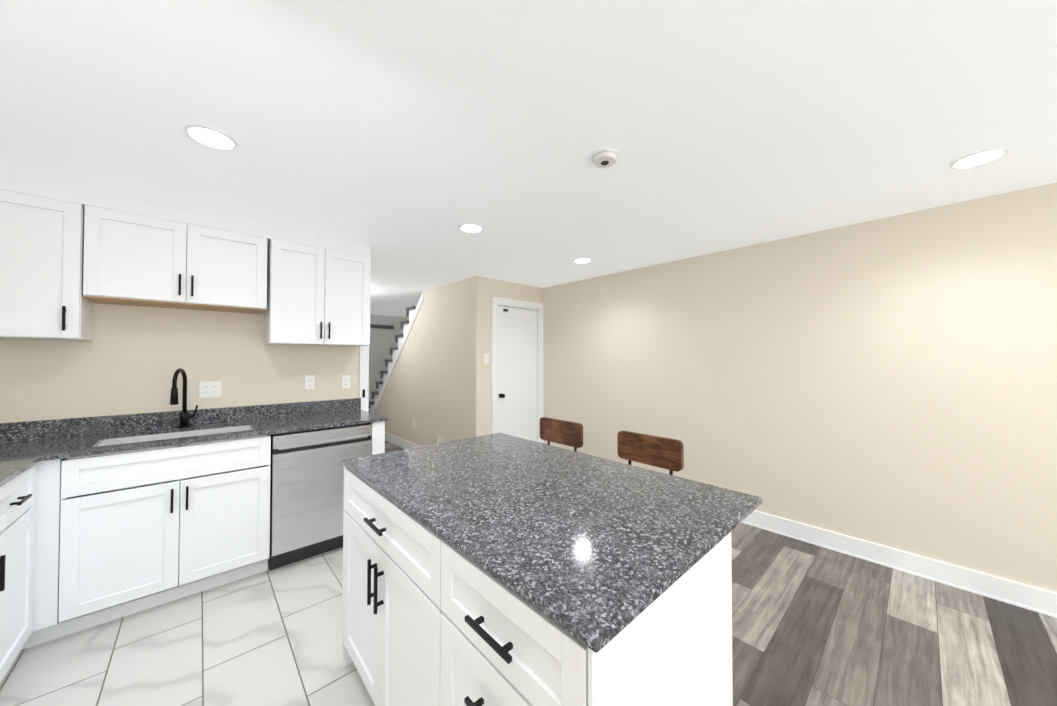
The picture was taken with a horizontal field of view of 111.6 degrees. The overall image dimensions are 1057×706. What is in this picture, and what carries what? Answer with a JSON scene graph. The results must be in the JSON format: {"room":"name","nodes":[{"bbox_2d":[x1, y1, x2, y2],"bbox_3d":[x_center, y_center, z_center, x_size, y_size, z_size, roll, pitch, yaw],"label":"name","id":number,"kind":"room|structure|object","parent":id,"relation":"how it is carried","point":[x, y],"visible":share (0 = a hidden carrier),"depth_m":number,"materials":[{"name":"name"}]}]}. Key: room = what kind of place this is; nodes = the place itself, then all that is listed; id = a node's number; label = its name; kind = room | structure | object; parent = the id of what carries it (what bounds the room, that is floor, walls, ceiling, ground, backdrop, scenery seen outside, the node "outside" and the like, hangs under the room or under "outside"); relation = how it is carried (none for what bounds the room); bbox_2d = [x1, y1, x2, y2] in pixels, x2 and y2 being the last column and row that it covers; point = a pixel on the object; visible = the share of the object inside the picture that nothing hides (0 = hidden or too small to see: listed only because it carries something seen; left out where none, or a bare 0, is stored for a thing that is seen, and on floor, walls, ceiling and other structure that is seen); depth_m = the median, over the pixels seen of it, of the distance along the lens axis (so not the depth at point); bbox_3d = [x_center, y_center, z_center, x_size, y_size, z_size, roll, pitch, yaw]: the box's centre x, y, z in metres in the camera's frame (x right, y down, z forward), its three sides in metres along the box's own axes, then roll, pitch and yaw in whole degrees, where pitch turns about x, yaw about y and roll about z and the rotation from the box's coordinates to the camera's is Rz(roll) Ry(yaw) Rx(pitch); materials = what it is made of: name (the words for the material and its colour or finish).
{"room":"kitchen","nodes":[
{"label":"kitchen","id":0,"kind":"room"},
{"bbox_2d":[0,547,374,705],"bbox_3d":[-0.203,1.408,0.057,2.430,0.050,6.710,1,-1,-42],"label":"floor","id":1,"kind":"structure","parent":0,"point":[269,637],"depth_m":1.68,"materials":[{"name":"tile"}]},
{"bbox_2d":[0,458,67,682],"bbox_3d":[-2.331,0.952,1.288,0.695,0.898,0.631,1,-1,-42],"label":"base cabinet","id":2,"kind":"object","parent":1,"relation":"on","point":[33,504],"depth_m":1.67,"materials":[{"name":"white paint"}]},
{"bbox_2d":[0,430,47,486],"bbox_3d":[-1.980,0.433,0.872,0.642,0.125,1.590,1,-1,-42],"label":"countertop","id":3,"kind":"structure","parent":2,"relation":"on","point":[25,445],"depth_m":1.78,"materials":[{"name":"grey stone"}]},
{"bbox_2d":[64,455,91,635],"bbox_3d":[-2.704,0.958,1.696,0.695,0.898,0.678,1,-1,-42],"label":"base cabinet","id":4,"kind":"object","parent":1,"relation":"on","point":[75,557],"depth_m":1.77,"materials":[{"name":"white paint"}]},
{"bbox_2d":[0,398,386,494],"bbox_3d":[-2.142,0.565,2.248,2.262,0.348,0.632,1,-1,-42],"label":"countertop","id":5,"kind":"structure","parent":4,"relation":"on","point":[83,436],"depth_m":2.33,"materials":[{"name":"grey stone"}]},
{"bbox_2d":[170,368,197,427],"bbox_3d":[-2.257,0.298,2.360,0.132,0.396,0.214,1,-1,-42],"label":"faucet","id":6,"kind":"object","parent":5,"relation":"on","point":[185,416],"visible":1,"depth_m":2.40,"materials":[{"name":"black metal"}]},
{"bbox_2d":[270,423,371,569],"bbox_3d":[-1.609,0.975,2.717,0.610,0.895,0.616,1,-1,-42],"label":"dishwasher","id":7,"kind":"object","parent":1,"relation":"on","point":[306,493],"visible":0.81,"depth_m":2.43,"materials":[{"name":"grey metal"}]},
{"bbox_2d":[342,466,421,705],"bbox_3d":[-0.301,0.955,1.510,0.642,0.900,0.888,1,-1,-42],"label":"base cabinet","id":8,"kind":"object","parent":1,"relation":"on","point":[382,634],"depth_m":1.27,"materials":[{"name":"white paint"}]},
{"bbox_2d":[342,433,761,652],"bbox_3d":[-0.035,0.493,1.413,0.905,0.020,1.420,1,-1,-42],"label":"countertop","id":9,"kind":"structure","parent":8,"relation":"on","point":[595,554],"depth_m":1.05,"materials":[{"name":"grey stone"}]},
{"bbox_2d":[422,524,732,705],"bbox_3d":[0.151,0.947,1.016,0.642,0.900,0.572,1,-1,-42],"label":"base cabinet","id":10,"kind":"object","parent":1,"relation":"on","point":[431,618],"depth_m":0.81,"materials":[{"name":"white paint"}]},
{"bbox_2d":[0,276,542,437],"bbox_3d":[-1.541,0.266,3.316,4.590,2.330,0.120,1,-1,-42],"label":"wall","id":11,"kind":"structure","parent":0,"point":[129,359],"depth_m":2.47,"materials":[{"name":"beige paint"}]},
{"bbox_2d":[0,170,111,340],"bbox_3d":[-2.705,-0.498,1.954,0.528,0.838,0.330,1,-1,-42],"label":"upper cabinet","id":12,"kind":"object","parent":11,"relation":"attached to","point":[70,254],"depth_m":1.90,"materials":[{"name":"white paint"}]},
{"bbox_2d":[104,191,271,313],"bbox_3d":[-2.250,-0.612,2.371,0.824,0.598,0.330,1,-1,-42],"label":"upper cabinet","id":13,"kind":"object","parent":11,"relation":"attached to","point":[157,254],"depth_m":2.24,"materials":[{"name":"white paint"}]},
{"bbox_2d":[199,381,220,397],"bbox_3d":[-2.269,0.260,2.563,0.118,0.116,0.008,1,-1,-42],"label":"outlet","id":14,"kind":"object","parent":11,"relation":"attached to","point":[209,389],"visible":1,"depth_m":2.56,"materials":[{"name":"white plastic"}]},
{"bbox_2d":[304,376,314,389],"bbox_3d":[-1.815,0.246,2.978,0.072,0.116,0.008,1,-1,-42],"label":"outlet","id":15,"kind":"object","parent":11,"relation":"attached to","point":[308,382],"visible":1,"depth_m":2.98,"materials":[{"name":"white plastic"}]},
{"bbox_2d":[264,225,370,345],"bbox_3d":[-1.680,-0.484,2.890,0.684,0.838,0.330,1,-1,-42],"label":"upper cabinet","id":16,"kind":"object","parent":11,"relation":"attached to","point":[321,284],"depth_m":2.74,"materials":[{"name":"white paint"}]},
{"bbox_2d":[341,375,349,388],"bbox_3d":[-1.608,0.254,3.167,0.072,0.116,0.008,1,-1,-42],"label":"outlet","id":17,"kind":"object","parent":11,"relation":"attached to","point":[345,381],"visible":1,"depth_m":3.16,"materials":[{"name":"white plastic"}]},
{"bbox_2d":[359,346,368,411],"bbox_3d":[-1.538,0.396,3.311,0.081,2.070,0.160,1,-1,-42],"label":"door frame","id":18,"kind":"structure","parent":11,"relation":"attached to","point":[364,373],"depth_m":3.26,"materials":[{"name":"white wood"}]},
{"bbox_2d":[484,354,488,363],"bbox_3d":[-0.489,0.065,4.192,0.072,0.116,0.009,1,-1,-42],"label":"light switch","id":19,"kind":"object","parent":11,"relation":"attached to","point":[486,358],"visible":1,"depth_m":4.19,"materials":[{"name":"white plastic"}]},
{"bbox_2d":[497,306,536,441],"bbox_3d":[-0.121,0.437,4.532,0.676,2.010,0.106,1,-1,-42],"label":"door","id":20,"kind":"structure","parent":11,"relation":"in","point":[516,372],"depth_m":4.55,"materials":[{"name":"white wood"}]},
{"bbox_2d":[491,297,543,442],"bbox_3d":[-0.158,0.394,4.567,0.856,2.112,0.137,1,-1,-42],"label":"door frame","id":21,"kind":"structure","parent":11,"relation":"attached to","point":[512,303],"depth_m":4.56,"materials":[{"name":"white wood"}]},
{"bbox_2d":[370,324,393,328],"bbox_3d":[-3.712,0.433,7.304,1.970,2.100,0.110,1,-1,-42],"label":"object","id":22,"kind":"structure","parent":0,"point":[381,326],"depth_m":7.83,"materials":[{"name":"black metal"}]},
{"bbox_2d":[369,314,402,409],"bbox_3d":[-3.785,0.328,7.401,2.390,2.330,0.120,1,-1,-42],"label":"wall","id":23,"kind":"structure","parent":0,"point":[382,340],"depth_m":7.83,"materials":[{"name":"white paint"}]},
{"bbox_2d":[374,277,470,445],"bbox_3d":[-1.875,0.300,5.571,0.100,2.330,3.660,1,-1,-42],"label":"wall","id":24,"kind":"structure","parent":0,"point":[427,389],"depth_m":4.82,"materials":[{"name":"beige paint"}]},
{"bbox_2d":[371,291,423,413],"bbox_3d":[-2.317,0.306,5.970,0.014,2.330,2.474,1,-1,-42],"label":"trim","id":25,"kind":"structure","parent":24,"relation":"attached to","point":[412,320],"depth_m":5.65,"materials":[{"name":"white wood"}]},
{"bbox_2d":[385,432,420,448],"bbox_3d":[-1.833,1.393,5.423,0.015,0.140,3.650,1,-1,-42],"label":"baseboard","id":26,"kind":"structure","parent":24,"relation":"attached to","point":[399,441],"depth_m":5.61,"materials":[{"name":"white wood"}]},
{"bbox_2d":[437,436,443,443],"bbox_3d":[-1.151,1.200,4.681,0.014,0.205,0.170,1,-1,-42],"label":"air vent","id":27,"kind":"object","parent":24,"relation":"in","point":[440,439],"visible":0.46,"depth_m":4.67,"materials":[{"name":"white plastic"}]},
{"bbox_2d":[0,0,1056,316],"bbox_3d":[-0.846,-0.960,2.574,4.830,0.100,11.240,1,-1,-42],"label":"ceiling","id":28,"kind":"structure","parent":0,"point":[404,138],"depth_m":1.41,"materials":[{"name":"white paint"}]},
{"bbox_2d":[183,125,237,150],"bbox_3d":[-1.363,-0.932,1.545,0.176,0.026,0.176,1,-1,-42],"label":"recessed light","id":29,"kind":"object","parent":28,"relation":"in","point":[210,137],"visible":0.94,"depth_m":1.53,"materials":[{"name":"white plastic"}]},
{"bbox_2d":[459,223,482,232],"bbox_3d":[-0.416,-0.916,2.614,0.176,0.026,0.176,1,-1,-42],"label":"recessed light","id":30,"kind":"object","parent":28,"relation":"in","point":[472,228],"visible":0.81,"depth_m":2.61,"materials":[{"name":"white plastic"}]},
{"bbox_2d":[573,258,591,262],"bbox_3d":[0.522,-0.903,3.485,0.176,0.026,0.176,1,-1,-42],"label":"recessed light","id":31,"kind":"object","parent":28,"relation":"in","point":[582,260],"visible":0.81,"depth_m":3.46,"materials":[{"name":"white plastic"}]},
{"bbox_2d":[591,148,617,167],"bbox_3d":[0.356,-0.905,1.680,0.124,0.037,0.124,1,-1,-42],"label":"smoke detector","id":32,"kind":"object","parent":28,"relation":"attached to","point":[604,158],"visible":1,"depth_m":1.65,"materials":[{"name":"white plastic"}]},
{"bbox_2d":[949,148,1008,168],"bbox_3d":[2.134,-0.930,1.707,0.176,0.026,0.176,1,-1,-42],"label":"recessed light","id":33,"kind":"object","parent":28,"relation":"in","point":[979,158],"visible":0.73,"depth_m":1.70,"materials":[{"name":"white plastic"}]},
{"bbox_2d":[385,441,1056,705],"bbox_3d":[0.051,1.457,3.357,2.400,0.050,11.240,1,-1,-42],"label":"floor","id":34,"kind":"structure","parent":0,"point":[814,625],"depth_m":1.78,"materials":[{"name":"plastic"}]},
{"bbox_2d":[369,306,415,412],"bbox_3d":[-2.065,0.406,6.461,1.112,2.145,2.311,1,-1,-42],"label":"stairs","id":35,"kind":"structure","parent":34,"relation":"on","point":[399,337],"depth_m":5.86,"materials":[{"name":"white wood"}]},
{"bbox_2d":[540,417,582,451],"bbox_3d":[0.073,0.929,2.264,0.444,0.967,0.418,1,-1,-42],"label":"bar stool","id":36,"kind":"object","parent":34,"relation":"on","point":[567,433],"visible":0.19,"depth_m":2.37,"materials":[{"name":"brown wood"}]},
{"bbox_2d":[617,430,683,474],"bbox_3d":[0.503,0.922,1.794,0.444,0.967,0.418,1,-1,-42],"label":"bar stool","id":37,"kind":"object","parent":34,"relation":"on","point":[660,452],"visible":0.15,"depth_m":1.90,"materials":[{"name":"brown wood"}]},
{"bbox_2d":[403,182,1056,592],"bbox_3d":[0.892,0.279,4.144,0.120,2.330,11.240,1,-1,-42],"label":"wall","id":38,"kind":"structure","parent":0,"point":[889,382],"depth_m":2.50,"materials":[{"name":"beige paint"}]},
{"bbox_2d":[741,510,1056,617],"bbox_3d":[2.369,1.354,2.409,0.020,0.128,6.470,1,-1,-42],"label":"baseboard","id":39,"kind":"structure","parent":38,"relation":"attached to","point":[1035,599],"depth_m":2.28,"materials":[{"name":"white wood"}]}
]}

